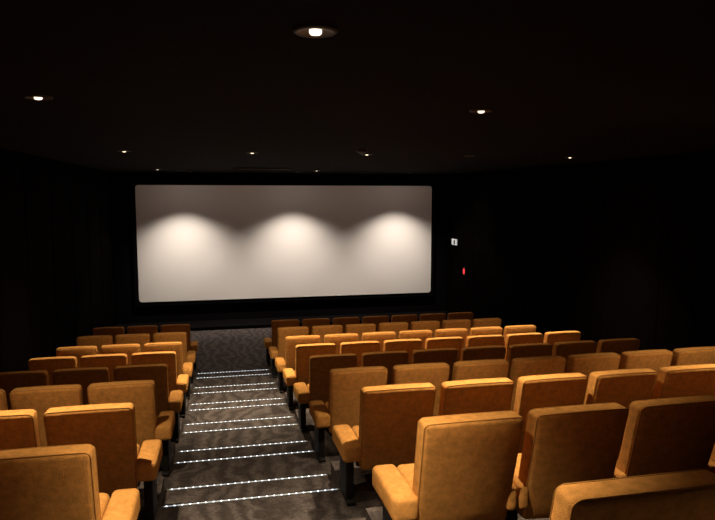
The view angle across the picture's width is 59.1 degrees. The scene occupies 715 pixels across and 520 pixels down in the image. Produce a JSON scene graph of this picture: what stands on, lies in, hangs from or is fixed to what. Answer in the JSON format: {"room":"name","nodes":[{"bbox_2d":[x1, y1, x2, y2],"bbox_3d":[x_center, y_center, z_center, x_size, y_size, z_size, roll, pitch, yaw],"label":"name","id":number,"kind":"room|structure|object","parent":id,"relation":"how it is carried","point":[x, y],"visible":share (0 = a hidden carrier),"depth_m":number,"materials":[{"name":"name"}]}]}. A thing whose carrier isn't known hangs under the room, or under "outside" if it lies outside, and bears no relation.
{"room":"auditorium","nodes":[
{"label":"auditorium","id":0,"kind":"room"},
{"bbox_2d":[0,148,116,371],"bbox_3d":[-4.082,0.842,6.501,0.208,4.130,18.620,-1,6,-12],"label":"wall","id":1,"kind":"structure","parent":0,"point":[58,276],"depth_m":9.64,"materials":[{"name":"black fabric"}]},
{"bbox_2d":[233,168,291,169],"bbox_3d":[-1.940,-1.868,12.894,1.200,0.030,0.060,-1,6,-12],"label":"diffuser","id":2,"kind":"object","parent":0,"point":[233,168],"depth_m":12.90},
{"bbox_2d":[112,172,447,323],"bbox_3d":[-1.775,-0.182,16.591,9.070,4.130,0.200,-1,6,-12],"label":"wall","id":3,"kind":"structure","parent":0,"point":[127,312],"depth_m":16.35,"materials":[{"name":"black fabric"}]},
{"bbox_2d":[131,181,434,305],"bbox_3d":[-1.726,-0.478,16.409,7.800,3.095,0.113,-1,6,-12],"label":"frame","id":4,"kind":"object","parent":3,"relation":"attached to","point":[133,183],"visible":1,"depth_m":16.25,"materials":[{"name":"black fabric"}]},
{"bbox_2d":[135,185,431,301],"bbox_3d":[-1.711,-0.471,16.339,7.600,2.895,0.020,-1,6,-12],"label":"projection screen","id":5,"kind":"object","parent":3,"relation":"attached to","point":[195,242],"visible":1,"depth_m":16.26,"materials":[{"name":"white fabric"}]},
{"bbox_2d":[109,326,548,519],"bbox_3d":[0.246,1.796,7.554,8.670,2.020,18.620,-1,6,-12],"label":"floor","id":6,"kind":"structure","parent":0,"point":[244,350],"depth_m":6.06,"materials":[{"name":"carpet"}]},
{"bbox_2d":[0,389,7,410],"bbox_3d":[-3.154,1.466,5.311,0.574,0.910,0.693,-1,6,-12],"label":"seat","id":7,"kind":"object","parent":6,"relation":"on","point":[3,401],"visible":0.06,"depth_m":5.06,"materials":[{"name":"brown fabric"}]},
{"bbox_2d":[0,409,40,449],"bbox_3d":[-2.311,1.357,4.159,0.574,0.910,0.693,-1,6,-12],"label":"seat","id":8,"kind":"object","parent":6,"relation":"on","point":[19,429],"visible":0.22,"depth_m":3.86,"materials":[{"name":"brown fabric"}]},
{"bbox_2d":[0,370,49,409],"bbox_3d":[-3.431,1.537,6.585,0.574,0.910,0.693,-1,6,-12],"label":"seat","id":9,"kind":"object","parent":6,"relation":"on","point":[9,381],"visible":0.14,"depth_m":6.25,"materials":[{"name":"brown fabric"}]},
{"bbox_2d":[9,384,83,446],"bbox_3d":[-2.588,1.453,5.435,0.574,0.910,0.693,-1,6,-12],"label":"seat","id":10,"kind":"object","parent":6,"relation":"on","point":[40,399],"visible":0.23,"depth_m":5.09,"materials":[{"name":"brown fabric"}]},
{"bbox_2d":[28,356,77,384],"bbox_3d":[-3.708,1.589,7.856,0.574,0.910,0.693,-1,6,-12],"label":"seat","id":11,"kind":"object","parent":6,"relation":"on","point":[50,364],"visible":0.2,"depth_m":7.51,"materials":[{"name":"brown fabric"}]},
{"bbox_2d":[0,444,139,519],"bbox_3d":[-1.420,1.236,3.016,0.672,0.910,0.693,-1,6,-12],"label":"seat","id":12,"kind":"object","parent":6,"relation":"on","point":[49,482],"visible":1,"depth_m":2.70,"materials":[{"name":"brown fabric"}]},
{"bbox_2d":[56,346,97,367],"bbox_3d":[-3.986,1.636,9.128,0.574,0.910,0.693,-1,6,-12],"label":"seat","id":13,"kind":"object","parent":6,"relation":"on","point":[78,352],"visible":0.16,"depth_m":8.78,"materials":[{"name":"brown fabric"}]},
{"bbox_2d":[52,367,109,404],"bbox_3d":[-2.865,1.525,6.709,0.574,0.910,0.693,-1,6,-12],"label":"seat","id":14,"kind":"object","parent":6,"relation":"on","point":[84,377],"visible":0.17,"depth_m":6.36,"materials":[{"name":"brown fabric"}]},
{"bbox_2d":[76,335,112,354],"bbox_3d":[-4.263,1.638,10.394,0.574,0.910,0.693,-1,6,-12],"label":"seat","id":15,"kind":"object","parent":6,"relation":"on","point":[98,340],"visible":0.19,"depth_m":10.04,"materials":[{"name":"brown fabric"}]},
{"bbox_2d":[43,403,162,519],"bbox_3d":[-1.697,1.343,4.293,0.672,0.910,0.693,-1,6,-12],"label":"seat","id":16,"kind":"object","parent":6,"relation":"on","point":[110,428],"visible":0.72,"depth_m":4.02,"materials":[{"name":"brown fabric"}]},
{"bbox_2d":[80,354,127,381],"bbox_3d":[-3.142,1.577,7.980,0.574,0.910,0.693,-1,6,-12],"label":"seat","id":17,"kind":"object","parent":6,"relation":"on","point":[111,361],"visible":0.18,"depth_m":7.63,"materials":[{"name":"brown fabric"}]},
{"bbox_2d":[93,327,124,344],"bbox_3d":[-4.540,1.635,11.660,0.574,0.910,0.693,-1,6,-12],"label":"seat","id":18,"kind":"object","parent":6,"relation":"on","point":[113,331],"visible":0.17,"depth_m":11.31,"materials":[{"name":"brown fabric"}]},
{"bbox_2d":[100,344,140,364],"bbox_3d":[-3.419,1.623,9.252,0.574,0.910,0.693,-1,6,-12],"label":"seat","id":19,"kind":"object","parent":6,"relation":"on","point":[129,349],"visible":0.14,"depth_m":8.90,"materials":[{"name":"brown fabric"}]},
{"bbox_2d":[87,380,174,476],"bbox_3d":[-1.974,1.440,5.569,0.672,0.910,0.693,-1,6,-12],"label":"seat","id":20,"kind":"object","parent":6,"relation":"on","point":[142,393],"visible":0.46,"depth_m":5.30,"materials":[{"name":"brown fabric"}]},
{"bbox_2d":[115,333,149,351],"bbox_3d":[-3.696,1.625,10.518,0.574,0.910,0.693,-1,6,-12],"label":"seat","id":21,"kind":"object","parent":6,"relation":"on","point":[141,339],"visible":0.17,"depth_m":10.17,"materials":[{"name":"brown fabric"}]},
{"bbox_2d":[127,325,157,342],"bbox_3d":[-3.973,1.622,11.784,0.574,0.910,0.693,-1,6,-12],"label":"seat","id":22,"kind":"object","parent":6,"relation":"on","point":[150,329],"visible":0.13,"depth_m":11.43,"materials":[{"name":"brown fabric"}]},
{"bbox_2d":[113,364,182,442],"bbox_3d":[-2.251,1.511,6.843,0.672,0.910,0.693,-1,6,-12],"label":"seat","id":23,"kind":"object","parent":6,"relation":"on","point":[158,373],"visible":0.51,"depth_m":6.57,"materials":[{"name":"brown fabric"}]},
{"bbox_2d":[131,351,188,417],"bbox_3d":[-2.528,1.563,8.115,0.672,0.910,0.693,-1,6,-12],"label":"seat","id":24,"kind":"object","parent":6,"relation":"on","point":[160,357],"visible":0.47,"depth_m":7.83,"materials":[{"name":"brown fabric"}]},
{"bbox_2d":[144,342,192,399],"bbox_3d":[-2.805,1.610,9.386,0.672,0.910,0.693,-1,6,-12],"label":"seat","id":25,"kind":"object","parent":6,"relation":"on","point":[186,368],"visible":0.43,"depth_m":9.10,"materials":[{"name":"brown fabric"}]},
{"bbox_2d":[153,332,195,382],"bbox_3d":[-3.082,1.612,10.652,0.672,0.910,0.693,-1,6,-12],"label":"seat","id":26,"kind":"object","parent":6,"relation":"on","point":[190,356],"visible":0.47,"depth_m":10.34,"materials":[{"name":"orange-tan fabric upholstery"},{"name":"black steel"}]},
{"bbox_2d":[160,324,197,369],"bbox_3d":[-3.359,1.609,11.919,0.672,0.910,0.693,-1,6,-12],"label":"seat","id":27,"kind":"object","parent":6,"relation":"on","point":[191,346],"visible":0.38,"depth_m":11.60,"materials":[{"name":"brown fabric"}]},
{"bbox_2d":[195,373,271,378],"bbox_3d":[-2.157,2.040,11.029,1.310,0.032,0.036,-1,6,-12],"label":"light strip","id":28,"kind":"object","parent":6,"relation":"on","point":[271,373],"visible":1,"depth_m":11.00,"materials":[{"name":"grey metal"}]},
{"bbox_2d":[197,369,269,373],"bbox_3d":[-2.267,2.052,11.530,1.310,0.032,0.036,-1,6,-12],"label":"light strip","id":29,"kind":"object","parent":6,"relation":"on","point":[265,369],"visible":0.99,"depth_m":11.53,"materials":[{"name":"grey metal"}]},
{"bbox_2d":[194,383,273,388],"bbox_3d":[-1.990,2.053,10.264,1.310,0.032,0.036,-1,6,-12],"label":"light strip","id":30,"kind":"object","parent":6,"relation":"on","point":[260,383],"visible":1,"depth_m":10.26,"materials":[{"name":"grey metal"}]},
{"bbox_2d":[192,388,277,393],"bbox_3d":[-1.880,2.038,9.762,1.310,0.032,0.036,-1,6,-12],"label":"light strip","id":31,"kind":"object","parent":6,"relation":"on","point":[268,388],"visible":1,"depth_m":9.74,"materials":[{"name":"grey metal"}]},
{"bbox_2d":[190,398,282,404],"bbox_3d":[-1.713,2.028,8.995,1.310,0.032,0.036,-1,6,-12],"label":"light strip","id":32,"kind":"object","parent":6,"relation":"on","point":[273,398],"visible":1,"depth_m":8.99,"materials":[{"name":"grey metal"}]},
{"bbox_2d":[188,403,286,410],"bbox_3d":[-1.603,1.991,8.491,1.310,0.032,0.036,-1,6,-12],"label":"light strip","id":33,"kind":"object","parent":6,"relation":"on","point":[283,403],"visible":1,"depth_m":8.47,"materials":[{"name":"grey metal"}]},
{"bbox_2d":[185,416,293,425],"bbox_3d":[-1.436,1.979,7.724,1.310,0.032,0.036,-1,6,-12],"label":"light strip","id":34,"kind":"object","parent":6,"relation":"on","point":[288,416],"visible":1,"depth_m":7.73,"materials":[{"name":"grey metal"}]},
{"bbox_2d":[182,424,298,433],"bbox_3d":[-1.326,1.940,7.219,1.310,0.032,0.036,-1,6,-12],"label":"light strip","id":35,"kind":"object","parent":6,"relation":"on","point":[285,424],"visible":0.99,"depth_m":7.21,"materials":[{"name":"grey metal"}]},
{"bbox_2d":[178,440,307,452],"bbox_3d":[-1.159,1.917,6.451,1.310,0.032,0.036,-1,6,-12],"label":"light strip","id":36,"kind":"object","parent":6,"relation":"on","point":[305,440],"visible":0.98,"depth_m":6.45,"materials":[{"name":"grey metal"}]},
{"bbox_2d":[174,450,314,463],"bbox_3d":[-1.049,1.868,5.946,1.310,0.032,0.036,-1,6,-12],"label":"light strip","id":37,"kind":"object","parent":6,"relation":"on","point":[311,450],"visible":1,"depth_m":5.93,"materials":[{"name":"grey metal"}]},
{"bbox_2d":[167,474,328,490],"bbox_3d":[-0.882,1.833,5.176,1.310,0.032,0.036,-1,6,-12],"label":"light strip","id":38,"kind":"object","parent":6,"relation":"on","point":[318,475],"visible":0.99,"depth_m":5.16,"materials":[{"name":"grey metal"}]},
{"bbox_2d":[161,488,339,508],"bbox_3d":[-0.772,1.772,4.669,1.310,0.032,0.036,-1,6,-12],"label":"light strip","id":39,"kind":"object","parent":6,"relation":"on","point":[333,489],"visible":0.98,"depth_m":4.66,"materials":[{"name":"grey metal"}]},
{"bbox_2d":[264,319,298,365],"bbox_3d":[-1.478,1.567,12.330,0.678,0.910,0.693,-1,6,-12],"label":"seat","id":40,"kind":"object","parent":6,"relation":"on","point":[275,324],"visible":0.48,"depth_m":12.03,"materials":[{"name":"brown fabric"}]},
{"bbox_2d":[116,311,449,333],"bbox_3d":[-1.660,1.587,16.244,8.666,0.080,0.868,-1,6,-12],"label":"plinth","id":41,"kind":"object","parent":6,"relation":"on","point":[205,325],"visible":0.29,"depth_m":15.93,"materials":[{"name":"black fabric"}]},
{"bbox_2d":[269,326,308,377],"bbox_3d":[-1.201,1.570,11.064,0.678,0.910,0.693,-1,6,-12],"label":"seat","id":42,"kind":"object","parent":6,"relation":"on","point":[283,332],"visible":0.47,"depth_m":10.76,"materials":[{"name":"orange-tan fabric upholstery"},{"name":"black steel"}]},
{"bbox_2d":[275,335,320,393],"bbox_3d":[-0.924,1.568,9.797,0.678,0.910,0.693,-1,6,-12],"label":"seat","id":43,"kind":"object","parent":6,"relation":"on","point":[291,342],"visible":0.37,"depth_m":9.50,"materials":[{"name":"orange-tan fabric upholstery"},{"name":"black steel"}]},
{"bbox_2d":[283,343,335,409],"bbox_3d":[-0.647,1.521,8.526,0.678,0.910,0.693,-1,6,-12],"label":"seat","id":44,"kind":"object","parent":6,"relation":"on","point":[303,352],"visible":0.48,"depth_m":8.23,"materials":[{"name":"orange-tan fabric upholstery"},{"name":"black steel"}]},
{"bbox_2d":[302,318,329,334],"bbox_3d":[-0.855,1.553,12.466,0.586,0.910,0.693,-1,6,-12],"label":"seat","id":45,"kind":"object","parent":6,"relation":"on","point":[309,323],"visible":0.19,"depth_m":12.11,"materials":[{"name":"brown fabric"}]},
{"bbox_2d":[294,353,356,432],"bbox_3d":[-0.370,1.469,7.255,0.678,0.910,0.693,-1,6,-12],"label":"seat","id":46,"kind":"object","parent":6,"relation":"on","point":[320,366],"visible":0.51,"depth_m":6.96,"materials":[{"name":"orange-tan fabric upholstery"},{"name":"black steel"}]},
{"bbox_2d":[312,325,342,342],"bbox_3d":[-0.578,1.556,11.200,0.586,0.910,0.693,-1,6,-12],"label":"seat","id":47,"kind":"object","parent":6,"relation":"on","point":[323,330],"visible":0.19,"depth_m":10.85,"materials":[{"name":"brown fabric"}]},
{"bbox_2d":[324,333,358,353],"bbox_3d":[-0.300,1.554,9.934,0.586,0.910,0.693,-1,6,-12],"label":"seat","id":48,"kind":"object","parent":6,"relation":"on","point":[337,339],"visible":0.16,"depth_m":9.58,"materials":[{"name":"brown fabric"}]},
{"bbox_2d":[332,317,359,333],"bbox_3d":[-0.276,1.540,12.593,0.586,0.910,0.693,-1,6,-12],"label":"seat","id":49,"kind":"object","parent":6,"relation":"on","point":[343,321],"visible":0.12,"depth_m":12.24,"materials":[{"name":"brown fabric"}]},
{"bbox_2d":[309,366,387,462],"bbox_3d":[-0.093,1.398,5.981,0.678,0.910,0.693,-1,6,-12],"label":"seat","id":50,"kind":"object","parent":6,"relation":"on","point":[342,407],"visible":0.7,"depth_m":5.70,"materials":[{"name":"orange-tan fabric upholstery"},{"name":"black steel"}]},
{"bbox_2d":[340,341,379,366],"bbox_3d":[-0.024,1.507,8.663,0.586,0.910,0.693,-1,6,-12],"label":"seat","id":51,"kind":"object","parent":6,"relation":"on","point":[358,348],"visible":0.12,"depth_m":8.31,"materials":[{"name":"brown fabric"}]},
{"bbox_2d":[345,323,375,340],"bbox_3d":[0.001,1.543,11.327,0.586,0.910,0.693,-1,6,-12],"label":"seat","id":52,"kind":"object","parent":6,"relation":"on","point":[359,329],"visible":0.23,"depth_m":10.98,"materials":[{"name":"brown fabric"}]},
{"bbox_2d":[362,316,388,331],"bbox_3d":[0.302,1.528,12.719,0.586,0.910,0.693,-1,6,-12],"label":"seat","id":53,"kind":"object","parent":6,"relation":"on","point":[376,320],"visible":0.2,"depth_m":12.37,"materials":[{"name":"brown fabric"}]},
{"bbox_2d":[362,331,395,351],"bbox_3d":[0.278,1.541,10.060,0.586,0.910,0.693,-1,6,-12],"label":"seat","id":54,"kind":"object","parent":6,"relation":"on","point":[380,337],"visible":0.16,"depth_m":9.71,"materials":[{"name":"brown fabric"}]},
{"bbox_2d":[332,383,435,505],"bbox_3d":[0.184,1.301,4.705,0.678,0.910,0.693,-1,6,-12],"label":"seat","id":55,"kind":"object","parent":6,"relation":"on","point":[389,416],"visible":0.74,"depth_m":4.44,"materials":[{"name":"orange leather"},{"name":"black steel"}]},
{"bbox_2d":[361,351,408,384],"bbox_3d":[0.254,1.456,7.391,0.586,0.910,0.693,-1,6,-12],"label":"seat","id":56,"kind":"object","parent":6,"relation":"on","point":[388,359],"visible":0.18,"depth_m":7.04,"materials":[{"name":"brown fabric"}]},
{"bbox_2d":[378,322,407,338],"bbox_3d":[0.579,1.530,11.453,0.586,0.910,0.693,-1,6,-12],"label":"seat","id":57,"kind":"object","parent":6,"relation":"on","point":[396,327],"visible":0.2,"depth_m":11.10,"materials":[{"name":"brown fabric"}]},
{"bbox_2d":[383,339,422,363],"bbox_3d":[0.555,1.494,8.789,0.586,0.910,0.693,-1,6,-12],"label":"seat","id":58,"kind":"object","parent":6,"relation":"on","point":[408,345],"visible":0.17,"depth_m":8.43,"materials":[{"name":"brown fabric"}]},
{"bbox_2d":[391,314,417,330],"bbox_3d":[0.880,1.515,12.846,0.586,0.910,0.693,-1,6,-12],"label":"seat","id":59,"kind":"object","parent":6,"relation":"on","point":[408,318],"visible":0.13,"depth_m":12.49,"materials":[{"name":"brown fabric"}]},
{"bbox_2d":[399,330,432,348],"bbox_3d":[0.856,1.528,10.187,0.586,0.910,0.693,-1,6,-12],"label":"seat","id":60,"kind":"object","parent":6,"relation":"on","point":[423,335],"visible":0.18,"depth_m":9.83,"materials":[{"name":"brown fabric"}]},
{"bbox_2d":[392,362,449,415],"bbox_3d":[0.530,1.384,6.117,0.586,0.910,0.693,-1,6,-12],"label":"seat","id":61,"kind":"object","parent":6,"relation":"on","point":[435,374],"visible":0.34,"depth_m":5.77,"materials":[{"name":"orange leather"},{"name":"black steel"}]},
{"bbox_2d":[410,321,439,337],"bbox_3d":[1.157,1.518,11.580,0.586,0.910,0.693,-1,6,-12],"label":"seat","id":62,"kind":"object","parent":6,"relation":"on","point":[417,325],"visible":0.23,"depth_m":11.22,"materials":[{"name":"brown fabric"}]},
{"bbox_2d":[419,313,445,328],"bbox_3d":[1.458,1.502,12.972,0.586,0.910,0.693,-1,6,-12],"label":"seat","id":63,"kind":"object","parent":6,"relation":"on","point":[440,317],"visible":0.19,"depth_m":12.62,"materials":[{"name":"brown fabric"}]},
{"bbox_2d":[411,348,457,380],"bbox_3d":[0.832,1.443,7.517,0.586,0.910,0.693,-1,6,-12],"label":"seat","id":64,"kind":"object","parent":6,"relation":"on","point":[449,356],"visible":0.21,"depth_m":7.17,"materials":[{"name":"brown fabric"}]},
{"bbox_2d":[425,337,463,361],"bbox_3d":[1.133,1.482,8.915,0.586,0.910,0.693,-1,6,-12],"label":"seat","id":65,"kind":"object","parent":6,"relation":"on","point":[457,343],"visible":0.21,"depth_m":8.56,"materials":[{"name":"brown fabric"}]},
{"bbox_2d":[372,410,523,519],"bbox_3d":[0.461,1.195,3.428,0.678,0.910,0.693,-1,6,-12],"label":"seat","id":66,"kind":"object","parent":6,"relation":"on","point":[463,468],"visible":1,"depth_m":3.16,"materials":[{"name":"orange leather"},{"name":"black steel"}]},
{"bbox_2d":[434,328,467,346],"bbox_3d":[1.434,1.516,10.313,0.586,0.910,0.693,-1,6,-12],"label":"seat","id":67,"kind":"object","parent":6,"relation":"on","point":[452,332],"visible":0.19,"depth_m":9.96,"materials":[{"name":"brown fabric"}]},
{"bbox_2d":[441,319,470,335],"bbox_3d":[1.735,1.505,11.706,0.586,0.910,0.693,-1,6,-12],"label":"seat","id":68,"kind":"object","parent":6,"relation":"on","point":[458,323],"visible":0.2,"depth_m":11.35,"materials":[{"name":"brown fabric"}]},
{"bbox_2d":[447,312,473,328],"bbox_3d":[2.081,1.488,13.109,0.678,0.910,0.693,-1,6,-12],"label":"seat","id":69,"kind":"object","parent":6,"relation":"on","point":[458,315],"visible":0.12,"depth_m":12.74,"materials":[{"name":"brown fabric"}]},
{"bbox_2d":[438,378,513,415],"bbox_3d":[0.808,1.287,4.841,0.586,0.910,0.693,-1,6,-12],"label":"seat","id":70,"kind":"object","parent":6,"relation":"on","point":[488,394],"visible":0.23,"depth_m":4.50,"materials":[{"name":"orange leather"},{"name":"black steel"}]},
{"bbox_2d":[452,359,508,380],"bbox_3d":[1.109,1.371,6.244,0.586,0.910,0.693,-1,6,-12],"label":"seat","id":71,"kind":"object","parent":6,"relation":"on","point":[490,368],"visible":0.16,"depth_m":5.89,"materials":[{"name":"brown fabric"}]},
{"bbox_2d":[460,345,505,360],"bbox_3d":[1.410,1.430,7.644,0.586,0.910,0.693,-1,6,-12],"label":"seat","id":72,"kind":"object","parent":6,"relation":"on","point":[494,351],"visible":0.12,"depth_m":7.29,"materials":[{"name":"brown fabric"}]},
{"bbox_2d":[465,335,503,346],"bbox_3d":[1.711,1.469,9.042,0.586,0.910,0.693,-1,6,-12],"label":"seat","id":73,"kind":"object","parent":6,"relation":"on","point":[478,340],"visible":0.19,"depth_m":8.68,"materials":[{"name":"brown fabric"}]},
{"bbox_2d":[469,326,502,335],"bbox_3d":[2.012,1.503,10.440,0.586,0.910,0.693,-1,6,-12],"label":"seat","id":74,"kind":"object","parent":6,"relation":"on","point":[496,330],"visible":0.16,"depth_m":10.08,"materials":[{"name":"brown fabric"}]},
{"bbox_2d":[472,318,501,327],"bbox_3d":[2.358,1.491,11.842,0.678,0.910,0.693,-1,6,-12],"label":"seat","id":75,"kind":"object","parent":6,"relation":"on","point":[482,322],"visible":0.17,"depth_m":11.47,"materials":[{"name":"brown fabric"}]},
{"bbox_2d":[503,325,535,345],"bbox_3d":[2.635,1.489,10.576,0.678,0.910,0.693,-1,6,-12],"label":"seat","id":76,"kind":"object","parent":6,"relation":"on","point":[514,329],"visible":0.2,"depth_m":10.21,"materials":[{"name":"brown fabric"}]},
{"bbox_2d":[504,333,542,359],"bbox_3d":[2.289,1.456,9.168,0.586,0.910,0.693,-1,6,-12],"label":"seat","id":77,"kind":"object","parent":6,"relation":"on","point":[518,338],"visible":0.13,"depth_m":8.81,"materials":[{"name":"brown fabric"}]},
{"bbox_2d":[506,343,552,378],"bbox_3d":[1.988,1.417,7.770,0.586,0.910,0.693,-1,6,-12],"label":"seat","id":78,"kind":"object","parent":6,"relation":"on","point":[530,349],"visible":0.13,"depth_m":7.42,"materials":[{"name":"brown fabric"}]},
{"bbox_2d":[509,356,565,410],"bbox_3d":[1.687,1.358,6.370,0.586,0.910,0.693,-1,6,-12],"label":"seat","id":79,"kind":"object","parent":6,"relation":"on","point":[540,365],"visible":0.2,"depth_m":6.02,"materials":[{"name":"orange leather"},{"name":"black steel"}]},
{"bbox_2d":[513,373,587,452],"bbox_3d":[1.386,1.274,4.968,0.586,0.910,0.693,-1,6,-12],"label":"seat","id":80,"kind":"object","parent":6,"relation":"on","point":[563,389],"visible":0.24,"depth_m":4.63,"materials":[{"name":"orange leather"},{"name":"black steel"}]},
{"bbox_2d":[543,331,580,355],"bbox_3d":[2.912,1.442,9.305,0.678,0.910,0.693,-1,6,-12],"label":"seat","id":81,"kind":"object","parent":6,"relation":"on","point":[551,338],"visible":0.19,"depth_m":8.93,"materials":[{"name":"brown fabric"}]},
{"bbox_2d":[506,402,628,519],"bbox_3d":[1.085,1.181,3.564,0.586,0.910,0.693,-1,6,-12],"label":"seat","id":82,"kind":"object","parent":6,"relation":"on","point":[571,443],"visible":0.71,"depth_m":3.26,"materials":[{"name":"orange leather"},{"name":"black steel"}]},
{"bbox_2d":[552,340,596,372],"bbox_3d":[2.566,1.404,7.897,0.586,0.910,0.693,-1,6,-12],"label":"seat","id":83,"kind":"object","parent":6,"relation":"on","point":[564,349],"visible":0.24,"depth_m":7.54,"materials":[{"name":"brown fabric"}]},
{"bbox_2d":[565,352,620,403],"bbox_3d":[2.265,1.345,6.497,0.586,0.910,0.693,-1,6,-12],"label":"seat","id":84,"kind":"object","parent":6,"relation":"on","point":[585,364],"visible":0.29,"depth_m":6.14,"materials":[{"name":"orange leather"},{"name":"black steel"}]},
{"bbox_2d":[596,338,640,355],"bbox_3d":[3.189,1.390,8.033,0.678,0.910,0.693,-1,6,-12],"label":"seat","id":85,"kind":"object","parent":6,"relation":"on","point":[618,346],"visible":0.16,"depth_m":7.67,"materials":[{"name":"brown fabric"}]},
{"bbox_2d":[584,368,657,408],"bbox_3d":[1.964,1.262,5.094,0.586,0.910,0.693,-1,6,-12],"label":"seat","id":86,"kind":"object","parent":6,"relation":"on","point":[623,387],"visible":0.16,"depth_m":4.75,"materials":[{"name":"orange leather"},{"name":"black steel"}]},
{"bbox_2d":[549,469,714,519],"bbox_3d":[0.739,1.068,2.148,0.678,0.910,0.693,-1,6,-12],"label":"seat","id":87,"kind":"object","parent":6,"relation":"on","point":[687,494],"visible":1,"depth_m":1.80,"materials":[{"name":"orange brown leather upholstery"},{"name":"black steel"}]},
{"bbox_2d":[618,349,672,371],"bbox_3d":[2.843,1.333,6.623,0.586,0.910,0.693,-1,6,-12],"label":"seat","id":88,"kind":"object","parent":6,"relation":"on","point":[654,360],"visible":0.19,"depth_m":6.27,"materials":[{"name":"brown fabric"}]},
{"bbox_2d":[614,395,714,477],"bbox_3d":[1.663,1.168,3.690,0.586,0.910,0.693,-1,6,-12],"label":"seat","id":89,"kind":"object","parent":6,"relation":"on","point":[673,434],"visible":0.44,"depth_m":3.37,"materials":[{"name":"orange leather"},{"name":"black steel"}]},
{"bbox_2d":[652,364,714,398],"bbox_3d":[2.542,1.249,5.221,0.586,0.910,0.693,-1,6,-12],"label":"seat","id":90,"kind":"object","parent":6,"relation":"on","point":[699,379],"visible":0.19,"depth_m":4.87,"materials":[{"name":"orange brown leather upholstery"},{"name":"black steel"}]},
{"bbox_2d":[670,346,714,365],"bbox_3d":[3.466,1.319,6.759,0.678,0.910,0.693,-1,6,-12],"label":"seat","id":91,"kind":"object","parent":6,"relation":"on","point":[692,355],"visible":0.11,"depth_m":6.38,"materials":[{"name":"brown fabric"}]},
{"bbox_2d":[708,444,714,473],"bbox_3d":[2.241,1.155,3.817,0.586,0.910,0.693,-1,6,-12],"label":"seat","id":92,"kind":"object","parent":6,"relation":"on","point":[711,463],"visible":0.04,"depth_m":3.58,"materials":[{"name":"brown fabric"}]},
{"bbox_2d":[0,0,714,174],"bbox_3d":[0.246,-1.383,7.231,9.070,0.150,19.020,-1,6,-12],"label":"ceiling","id":93,"kind":"structure","parent":0,"point":[198,86],"depth_m":3.25,"materials":[{"name":"black paint"}]},
{"bbox_2d":[23,94,52,99],"bbox_3d":[-1.840,-0.933,3.636,0.156,0.019,0.156,-1,6,-12],"label":"recessed light","id":94,"kind":"object","parent":93,"relation":"in","point":[27,96],"visible":1,"depth_m":3.61,"materials":[{"name":"grey"}]},
{"bbox_2d":[293,23,337,37],"bbox_3d":[-0.145,-0.784,2.173,0.156,0.019,0.156,-1,6,-12],"label":"recessed light","id":95,"kind":"object","parent":93,"relation":"in","point":[311,30],"visible":1,"depth_m":2.16,"materials":[{"name":"grey"}]},
{"bbox_2d":[357,149,366,152],"bbox_3d":[0.056,-1.343,7.800,0.120,0.045,0.120,-1,6,-12],"label":"smoke detector","id":96,"kind":"object","parent":93,"relation":"attached to","point":[358,150],"visible":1,"depth_m":7.76,"materials":[{"name":"grey"}]},
{"bbox_2d":[469,109,492,112],"bbox_3d":[0.826,-0.992,4.219,0.156,0.019,0.156,-1,6,-12],"label":"recessed light","id":97,"kind":"object","parent":93,"relation":"in","point":[472,110],"visible":1,"depth_m":4.19,"materials":[{"name":"grey"}]},
{"bbox_2d":[446,151,714,352],"bbox_3d":[4.574,0.650,8.394,0.208,4.130,18.620,-1,6,-12],"label":"wall","id":98,"kind":"structure","parent":0,"point":[619,248],"depth_m":10.58,"materials":[{"name":"black fabric"}]},
{"bbox_2d":[452,239,458,245],"bbox_3d":[2.590,-0.476,16.656,0.102,0.160,0.350,-1,6,-12],"label":"exit sign","id":99,"kind":"object","parent":98,"relation":"attached to","point":[454,241],"visible":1,"depth_m":16.59,"materials":[{"name":"white"}]},
{"bbox_2d":[463,267,467,275],"bbox_3d":[2.740,0.286,16.031,0.109,0.230,0.120,-1,6,-12],"label":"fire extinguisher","id":100,"kind":"object","parent":98,"relation":"attached to","point":[465,269],"visible":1,"depth_m":16.00,"materials":[{"name":"red metal"}]}
]}

